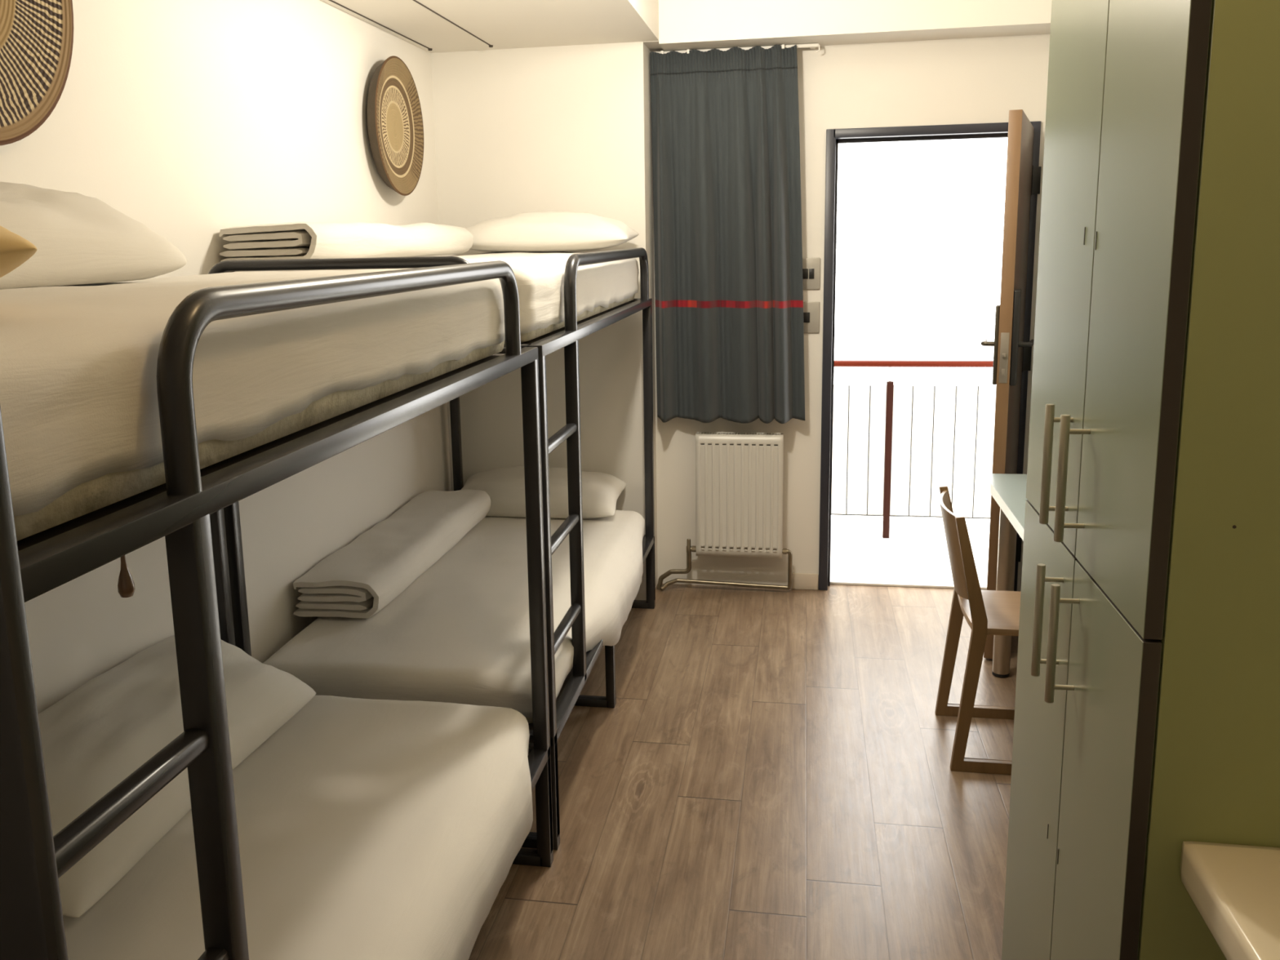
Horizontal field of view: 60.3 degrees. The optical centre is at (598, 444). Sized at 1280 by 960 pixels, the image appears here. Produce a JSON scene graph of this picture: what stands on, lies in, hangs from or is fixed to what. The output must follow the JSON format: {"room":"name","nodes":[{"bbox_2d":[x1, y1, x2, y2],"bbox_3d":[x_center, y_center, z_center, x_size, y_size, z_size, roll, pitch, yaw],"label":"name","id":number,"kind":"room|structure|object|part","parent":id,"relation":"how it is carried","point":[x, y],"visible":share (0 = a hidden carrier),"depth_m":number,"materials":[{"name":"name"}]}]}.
{"room":"dormitory","nodes":[
{"label":"dormitory","id":0,"kind":"room"},
{"bbox_2d":[0,0,451,713],"bbox_3d":[-1.250,-0.162,2.134,0.120,2.780,6.326,1,11,11],"label":"wall","id":1,"kind":"structure","parent":0,"point":[191,120],"depth_m":3.06,"materials":[{"name":"paint"}]},
{"bbox_2d":[0,0,73,145],"bbox_3d":[-1.176,-0.864,1.992,0.055,0.630,0.630,1,11,11],"label":"woven plate","id":2,"kind":"object","parent":1,"relation":"attached to","point":[37,36],"visible":1,"depth_m":2.19,"materials":[{"name":"brown wicker"}]},
{"bbox_2d":[328,0,432,50],"bbox_3d":[-1.058,-1.249,2.579,0.018,0.009,4.059,1,11,11],"label":"trim","id":3,"kind":"structure","parent":1,"relation":"attached to","point":[350,10],"depth_m":3.98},
{"bbox_2d":[366,55,423,195],"bbox_3d":[-0.769,-1.189,4.131,0.066,0.504,0.504,1,11,11],"label":"woven plate","id":4,"kind":"object","parent":1,"relation":"attached to","point":[394,119],"visible":1,"depth_m":4.12,"materials":[{"name":"brown wicker"}]},
{"bbox_2d":[320,0,658,53],"bbox_3d":[-0.782,-1.288,1.645,0.987,0.405,5.970,1,11,11],"label":"ceiling","id":5,"kind":"structure","parent":0,"point":[501,24],"depth_m":4.01,"materials":[{"name":"paint"}]},
{"bbox_2d":[413,0,493,47],"bbox_3d":[-0.804,-1.246,2.531,0.018,0.009,4.059,1,11,11],"label":"trim","id":6,"kind":"structure","parent":5,"relation":"attached to","point":[415,1],"depth_m":3.99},
{"bbox_2d":[431,41,657,599],"bbox_3d":[-0.225,-0.698,4.867,0.922,2.780,0.276,1,11,11],"label":"wall pillar","id":7,"kind":"structure","parent":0,"point":[559,128],"depth_m":4.66,"materials":[{"name":"paint"}]},
{"bbox_2d":[468,583,1018,959],"bbox_3d":[0.104,1.280,2.106,2.790,0.100,6.430,1,11,11],"label":"floor","id":8,"kind":"structure","parent":0,"point":[768,775],"depth_m":3.18,"materials":[{"name":"wood"}]},
{"bbox_2d":[0,406,68,959],"bbox_3d":[-0.402,0.503,0.750,0.150,1.950,0.095,1,11,11],"label":"metal post","id":9,"kind":"object","parent":8,"relation":"on","point":[32,927],"visible":1,"depth_m":0.69,"materials":[{"name":"black metal"}]},
{"bbox_2d":[17,260,553,959],"bbox_3d":[-0.749,0.502,1.865,0.890,1.554,1.982,1,11,11],"label":"bunk bed","id":10,"kind":"object","parent":8,"relation":"on","point":[187,509],"depth_m":1.22,"materials":[{"name":"black metal"}]},
{"bbox_3d":[-0.678,0.114,1.560,0.023,0.216,0.023,1,11,11],"label":"cord pull","id":11,"kind":"part","parent":10,"relation":"part of","materials":[{"name":"brown wood"}]},
{"bbox_3d":[-0.990,0.397,2.896,0.036,1.330,0.038,1,11,11],"label":"post","id":12,"kind":"part","parent":10,"relation":"part of","materials":[{"name":"black metal"}]},
{"bbox_2d":[0,267,505,541],"bbox_3d":[-0.780,-0.149,1.747,0.847,0.210,1.885,1,11,11],"label":"mattress","id":13,"kind":"object","parent":10,"relation":"on","point":[79,402],"visible":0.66,"depth_m":1.29,"materials":[{"name":"white fabric"}]},
{"bbox_2d":[0,225,37,277],"bbox_3d":[-0.774,-0.185,1.094,0.354,0.109,0.351,-8,13,-34],"label":"cushion","id":14,"kind":"object","parent":13,"relation":"on","point":[15,250],"visible":1,"depth_m":1.05,"materials":[{"name":"yellow fabric"}]},
{"bbox_2d":[0,182,186,289],"bbox_3d":[-1.047,-0.330,1.703,0.379,0.183,0.908,1,11,11],"label":"pillow","id":15,"kind":"object","parent":13,"relation":"on","point":[78,238],"visible":0.91,"depth_m":1.84,"materials":[{"name":"white fabric"}]},
{"bbox_3d":[-0.761,-0.040,1.762,0.890,0.030,1.982,1,11,11],"label":"frame","id":16,"kind":"part","parent":10,"relation":"part of","materials":[{"name":"black metal"}]},
{"bbox_2d":[62,695,533,959],"bbox_3d":[-0.727,0.912,1.938,0.909,0.211,1.880,1,11,11],"label":"mattress","id":17,"kind":"object","parent":10,"relation":"on","point":[368,828],"visible":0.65,"depth_m":2.16,"materials":[{"name":"white fabric"}]},
{"bbox_2d":[38,635,315,917],"bbox_3d":[-0.972,0.618,2.326,0.369,0.237,0.951,1,11,11],"label":"pillow","id":18,"kind":"object","parent":17,"relation":"on","point":[98,735],"visible":0.7,"depth_m":2.18,"materials":[{"name":"white fabric"}]},
{"bbox_3d":[-0.317,-0.175,1.804,0.035,0.220,1.397,1,11,11],"label":"guard rail","id":19,"kind":"part","parent":10,"relation":"part of","materials":[{"name":"black metal"}]},
{"bbox_3d":[-0.560,0.939,2.916,0.890,0.300,0.036,1,11,11],"label":"leg frame","id":20,"kind":"part","parent":10,"relation":"part of","materials":[{"name":"black metal"}]},
{"bbox_3d":[-0.150,0.428,2.744,0.036,1.290,0.038,1,11,11],"label":"post","id":21,"kind":"part","parent":10,"relation":"part of","materials":[{"name":"black metal"}]},
{"bbox_3d":[-0.739,0.961,1.951,0.890,0.030,1.982,1,11,11],"label":"frame","id":22,"kind":"part","parent":10,"relation":"part of","materials":[{"name":"black metal"}]},
{"bbox_2d":[208,247,655,849],"bbox_3d":[-0.381,0.123,3.817,0.890,1.561,1.983,1,11,11],"label":"bunk bed","id":23,"kind":"object","parent":8,"relation":"on","point":[568,336],"visible":0.34,"depth_m":3.09,"materials":[{"name":"black metal"}]},
{"bbox_3d":[-0.976,0.382,2.972,0.036,1.330,0.038,1,11,11],"label":"post","id":24,"kind":"part","parent":23,"relation":"part of","materials":[{"name":"black metal"}]},
{"bbox_2d":[235,251,639,344],"bbox_3d":[-0.411,-0.527,3.707,0.847,0.213,1.885,1,11,11],"label":"mattress","id":25,"kind":"object","parent":23,"relation":"on","point":[601,287],"visible":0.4,"depth_m":3.28,"materials":[{"name":"white fabric"}]},
{"bbox_2d":[218,222,473,262],"bbox_3d":[-0.751,-0.668,3.609,0.297,0.117,1.432,1,11,11],"label":"duvet","id":26,"kind":"object","parent":25,"relation":"on","point":[291,240],"visible":0.98,"depth_m":3.06,"materials":[{"name":"white fabric"}]},
{"bbox_2d":[466,211,639,252],"bbox_3d":[-0.213,-0.857,4.432,0.718,0.156,0.347,1,11,11],"label":"pillow","id":27,"kind":"object","parent":25,"relation":"on","point":[546,231],"visible":0.86,"depth_m":4.29,"materials":[{"name":"white fabric"}]},
{"bbox_2d":[262,510,644,723],"bbox_3d":[-0.359,0.539,3.894,0.910,0.204,1.890,1,11,11],"label":"mattress","id":28,"kind":"object","parent":23,"relation":"on","point":[459,633],"visible":0.63,"depth_m":3.35,"materials":[{"name":"white fabric"}]},
{"bbox_2d":[293,488,490,618],"bbox_3d":[-0.692,0.360,3.980,0.288,0.129,1.252,1,11,11],"label":"duvet","id":29,"kind":"object","parent":28,"relation":"on","point":[361,578],"visible":1,"depth_m":3.68,"materials":[{"name":"white fabric"}]},
{"bbox_2d":[461,466,626,518],"bbox_3d":[-0.258,0.191,4.704,0.718,0.179,0.342,1,11,11],"label":"pillow","id":30,"kind":"object","parent":28,"relation":"on","point":[504,486],"visible":0.63,"depth_m":4.58,"materials":[{"name":"white fabric"}]},
{"bbox_3d":[-0.623,0.021,4.850,0.036,1.330,0.038,1,11,11],"label":"post","id":31,"kind":"part","parent":23,"relation":"part of","materials":[{"name":"black metal"}]},
{"bbox_3d":[-0.545,0.923,2.995,0.890,0.300,0.036,1,11,11],"label":"leg frame","id":32,"kind":"part","parent":23,"relation":"part of","materials":[{"name":"black metal"}]},
{"bbox_3d":[-0.136,0.413,2.819,0.036,1.290,0.038,1,11,11],"label":"post","id":33,"kind":"part","parent":23,"relation":"part of","materials":[{"name":"black metal"}]},
{"bbox_3d":[-0.393,-0.416,3.715,0.890,0.030,1.983,1,11,11],"label":"frame","id":34,"kind":"part","parent":23,"relation":"part of","materials":[{"name":"black metal"}]},
{"bbox_3d":[-0.372,0.586,3.904,0.890,0.030,1.983,1,11,11],"label":"frame","id":35,"kind":"part","parent":23,"relation":"part of","materials":[{"name":"black metal"}]},
{"bbox_3d":[-0.380,0.755,3.869,0.890,0.300,0.036,1,11,11],"label":"leg frame","id":36,"kind":"part","parent":23,"relation":"part of","materials":[{"name":"black metal"}]},
{"bbox_3d":[0.056,-0.555,3.781,0.035,0.220,1.509,1,11,11],"label":"guard rail","id":37,"kind":"part","parent":23,"relation":"part of","materials":[{"name":"black metal"}]},
{"bbox_3d":[-0.192,0.563,4.870,0.890,0.300,0.036,1,11,11],"label":"leg frame","id":38,"kind":"part","parent":23,"relation":"part of","materials":[{"name":"black metal"}]},
{"bbox_3d":[0.217,0.052,4.698,0.036,1.290,0.038,1,11,11],"label":"post","id":39,"kind":"part","parent":23,"relation":"part of","materials":[{"name":"black metal"}]},
{"bbox_2d":[934,484,1021,774],"bbox_3d":[1.306,0.560,3.398,0.506,0.787,0.419,1,11,11],"label":"desk chair","id":40,"kind":"object","parent":8,"relation":"on","point":[990,612],"visible":0.56,"depth_m":3.29,"materials":[{"name":"brown wood"}]},
{"bbox_3d":[1.100,0.318,3.390,0.098,0.275,0.371,1,11,11],"label":"backrest","id":41,"kind":"part","parent":40,"relation":"part of","materials":[{"name":"brown wood"}]},
{"bbox_3d":[1.279,0.597,3.205,0.487,0.787,0.024,1,11,11],"label":"frame","id":42,"kind":"part","parent":40,"relation":"part of","materials":[{"name":"brown wood"}]},
{"bbox_3d":[1.331,0.522,3.386,0.405,0.030,0.371,1,11,11],"label":"seat","id":43,"kind":"part","parent":40,"relation":"part of","materials":[{"name":"brown wood"}]},
{"bbox_2d":[990,473,1027,677],"bbox_3d":[1.436,0.613,3.234,0.393,0.738,1.540,1,11,11],"label":"desk","id":44,"kind":"object","parent":8,"relation":"on","point":[1008,491],"visible":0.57,"depth_m":3.89,"materials":[{"name":"grey laminate"}]},
{"bbox_3d":[1.460,0.491,3.946,0.090,0.690,0.090,1,11,11],"label":"leg","id":45,"kind":"part","parent":44,"relation":"part of","materials":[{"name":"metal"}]},
{"bbox_2d":[1001,0,1279,959],"bbox_3d":[1.047,0.076,1.749,0.629,2.360,0.794,1,11,11],"label":"wardrobe","id":46,"kind":"object","parent":8,"relation":"on","point":[1147,717],"visible":1,"depth_m":1.47,"materials":[{"name":"green laminate"}]},
{"bbox_3d":[0.840,0.660,2.097,0.023,1.037,0.414,1,11,11],"label":"door","id":47,"kind":"part","parent":46,"relation":"part of","materials":[{"name":"green laminate"}]},
{"bbox_3d":[0.774,0.304,1.896,0.044,0.200,0.014,1,11,11],"label":"handle","id":48,"kind":"part","parent":46,"relation":"part of","materials":[{"name":"metal"}]},
{"bbox_3d":[0.768,0.034,1.845,0.044,0.204,0.014,1,11,11],"label":"handle","id":49,"kind":"part","parent":46,"relation":"part of","materials":[{"name":"metal"}]},
{"bbox_3d":[0.753,0.325,1.788,0.044,0.200,0.014,1,11,11],"label":"handle","id":50,"kind":"part","parent":46,"relation":"part of","materials":[{"name":"metal"}]},
{"bbox_3d":[0.816,-0.478,1.883,0.023,1.271,0.414,1,11,11],"label":"door","id":51,"kind":"part","parent":46,"relation":"part of","materials":[{"name":"green laminate"}]},
{"bbox_3d":[0.748,0.055,1.737,0.044,0.204,0.014,1,11,11],"label":"handle","id":52,"kind":"part","parent":46,"relation":"part of","materials":[{"name":"metal"}]},
{"bbox_3d":[0.768,0.734,1.712,0.023,1.037,0.375,1,11,11],"label":"door","id":53,"kind":"part","parent":46,"relation":"part of","materials":[{"name":"green laminate"}]},
{"bbox_3d":[0.744,-0.404,1.498,0.023,1.271,0.375,1,11,11],"label":"door","id":54,"kind":"part","parent":46,"relation":"part of","materials":[{"name":"green laminate"}]},
{"bbox_3d":[1.012,0.148,1.370,0.559,2.360,0.020,1,11,11],"label":"panel","id":55,"kind":"part","parent":46,"relation":"part of","materials":[{"name":"wood"}]},
{"bbox_2d":[1179,840,1279,959],"bbox_3d":[0.961,0.650,1.025,0.523,0.080,0.847,1,11,11],"label":"countertop","id":56,"kind":"structure","parent":46,"relation":"attached to","point":[1234,889],"depth_m":1.36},
{"bbox_2d":[653,34,1049,591],"bbox_3d":[0.647,-0.720,4.883,2.590,2.780,0.120,1,11,11],"label":"wall","id":57,"kind":"structure","parent":0,"point":[974,80],"depth_m":4.64,"materials":[{"name":"paint"}]},
{"bbox_2d":[657,431,792,591],"bbox_3d":[0.568,0.310,4.967,0.614,0.733,0.128,1,11,11],"label":"radiator","id":58,"kind":"object","parent":57,"relation":"attached to","point":[739,477],"visible":1,"depth_m":4.91,"materials":[{"name":"metal"}]},
{"bbox_3d":[0.627,0.235,4.901,0.384,0.555,0.005,1,11,11],"label":"panel","id":59,"kind":"part","parent":58,"relation":"part of","materials":[{"name":"metal"}]},
{"bbox_3d":[0.637,0.224,4.957,0.376,0.535,0.006,1,11,11],"label":"panel","id":60,"kind":"part","parent":58,"relation":"part of","materials":[{"name":"metal"}]},
{"bbox_2d":[700,443,777,445],"bbox_3d":[0.623,0.003,4.862,0.360,0.035,0.003,1,11,11],"label":"vent","id":61,"kind":"object","parent":58,"relation":"attached to","point":[701,444],"depth_m":4.86,"materials":[{"name":"white metal"}]},
{"bbox_2d":[696,431,783,435],"bbox_3d":[0.627,-0.045,4.878,0.384,0.006,0.060,1,11,11],"label":"grille","id":62,"kind":"object","parent":58,"relation":"attached to","point":[755,433],"depth_m":4.87,"materials":[{"name":"metal"}]},
{"bbox_2d":[791,573,817,590],"bbox_3d":[0.943,0.625,5.017,0.119,0.075,0.012,1,11,11],"label":"baseboard","id":63,"kind":"structure","parent":57,"relation":"attached to","point":[799,580],"depth_m":5.01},
{"bbox_2d":[802,257,820,289],"bbox_3d":[0.912,-0.737,4.760,0.096,0.136,0.013,1,11,11],"label":"light switch","id":64,"kind":"object","parent":57,"relation":"attached to","point":[811,266],"visible":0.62,"depth_m":4.75,"materials":[{"name":"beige plastic"}]},
{"bbox_2d":[803,301,819,333],"bbox_3d":[0.916,-0.552,4.795,0.096,0.136,0.013,1,11,11],"label":"light switch","id":65,"kind":"object","parent":57,"relation":"attached to","point":[811,309],"visible":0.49,"depth_m":4.79,"materials":[{"name":"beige plastic"}]},
{"bbox_2d":[818,109,1041,658],"bbox_3d":[1.347,-0.264,4.425,0.864,2.025,0.926,1,11,11],"label":"door","id":66,"kind":"structure","parent":57,"relation":"in","point":[1012,344],"depth_m":4.52,"materials":[{"name":"brown wood"}]},
{"bbox_3d":[1.423,-0.372,4.033,0.050,0.018,0.128,1,11,11],"label":"lever handle","id":67,"kind":"part","parent":66,"relation":"part of","materials":[{"name":"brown metal"}]},
{"bbox_3d":[1.447,-0.307,3.925,0.028,0.180,0.011,4,12,24],"label":"latch plate","id":68,"kind":"part","parent":66,"relation":"part of","materials":[{"name":"metal"}]},
{"bbox_3d":[1.548,-0.365,3.980,0.054,0.018,0.120,4,12,25],"label":"lever handle","id":69,"kind":"part","parent":66,"relation":"part of","materials":[{"name":"black plastic"}]},
{"bbox_3d":[0.042,-1.547,1.562,2.830,0.100,6.446,1,11,11],"label":"ceiling","id":70,"kind":"structure","parent":0,"visible":0},
{"bbox_2d":[643,0,1052,51],"bbox_3d":[1.028,-1.841,4.411,1.738,0.417,0.276,1,11,11],"label":"beam","id":71,"kind":"structure","parent":70,"relation":"attached to","point":[683,24],"depth_m":4.34,"materials":[{"name":"paint"}]},
{"bbox_2d":[653,43,819,53],"bbox_3d":[0.572,-1.635,4.604,0.696,0.037,0.106,1,11,11],"label":"rail","id":72,"kind":"object","parent":71,"relation":"attached to","point":[812,46],"visible":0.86,"depth_m":4.55,"materials":[{"name":"white metal"}]},
{"bbox_2d":[649,44,804,423],"bbox_3d":[0.556,-0.869,4.694,0.664,1.569,0.089,1,11,11],"label":"curtain","id":73,"kind":"object","parent":72,"relation":"hanging from","point":[726,171],"visible":1,"depth_m":4.69,"materials":[{"name":"grey fabric"}]},
{"label":"outside","id":74,"kind":"structure","parent":0,"visible":0},
{"bbox_2d":[830,522,989,584],"bbox_3d":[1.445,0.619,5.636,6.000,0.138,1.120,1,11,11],"label":"balcony floor","id":75,"kind":"structure","parent":74,"point":[858,551],"depth_m":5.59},
{"bbox_2d":[831,360,995,537],"bbox_3d":[1.585,0.030,5.802,4.200,0.951,0.060,1,11,11],"label":"railing","id":76,"kind":"object","parent":75,"relation":"on","point":[894,446],"visible":0.26,"depth_m":5.79,"materials":[{"name":"metal"}]},
{"bbox_3d":[1.530,0.087,5.809,0.034,0.840,0.034,1,11,11],"label":"post","id":77,"kind":"part","parent":76,"relation":"part of","materials":[{"name":"red metal"}]},
{"bbox_3d":[1.577,-0.418,5.722,4.200,0.041,0.033,1,11,11],"label":"handrail","id":78,"kind":"part","parent":76,"relation":"part of","materials":[{"name":"red metal"}]}
]}

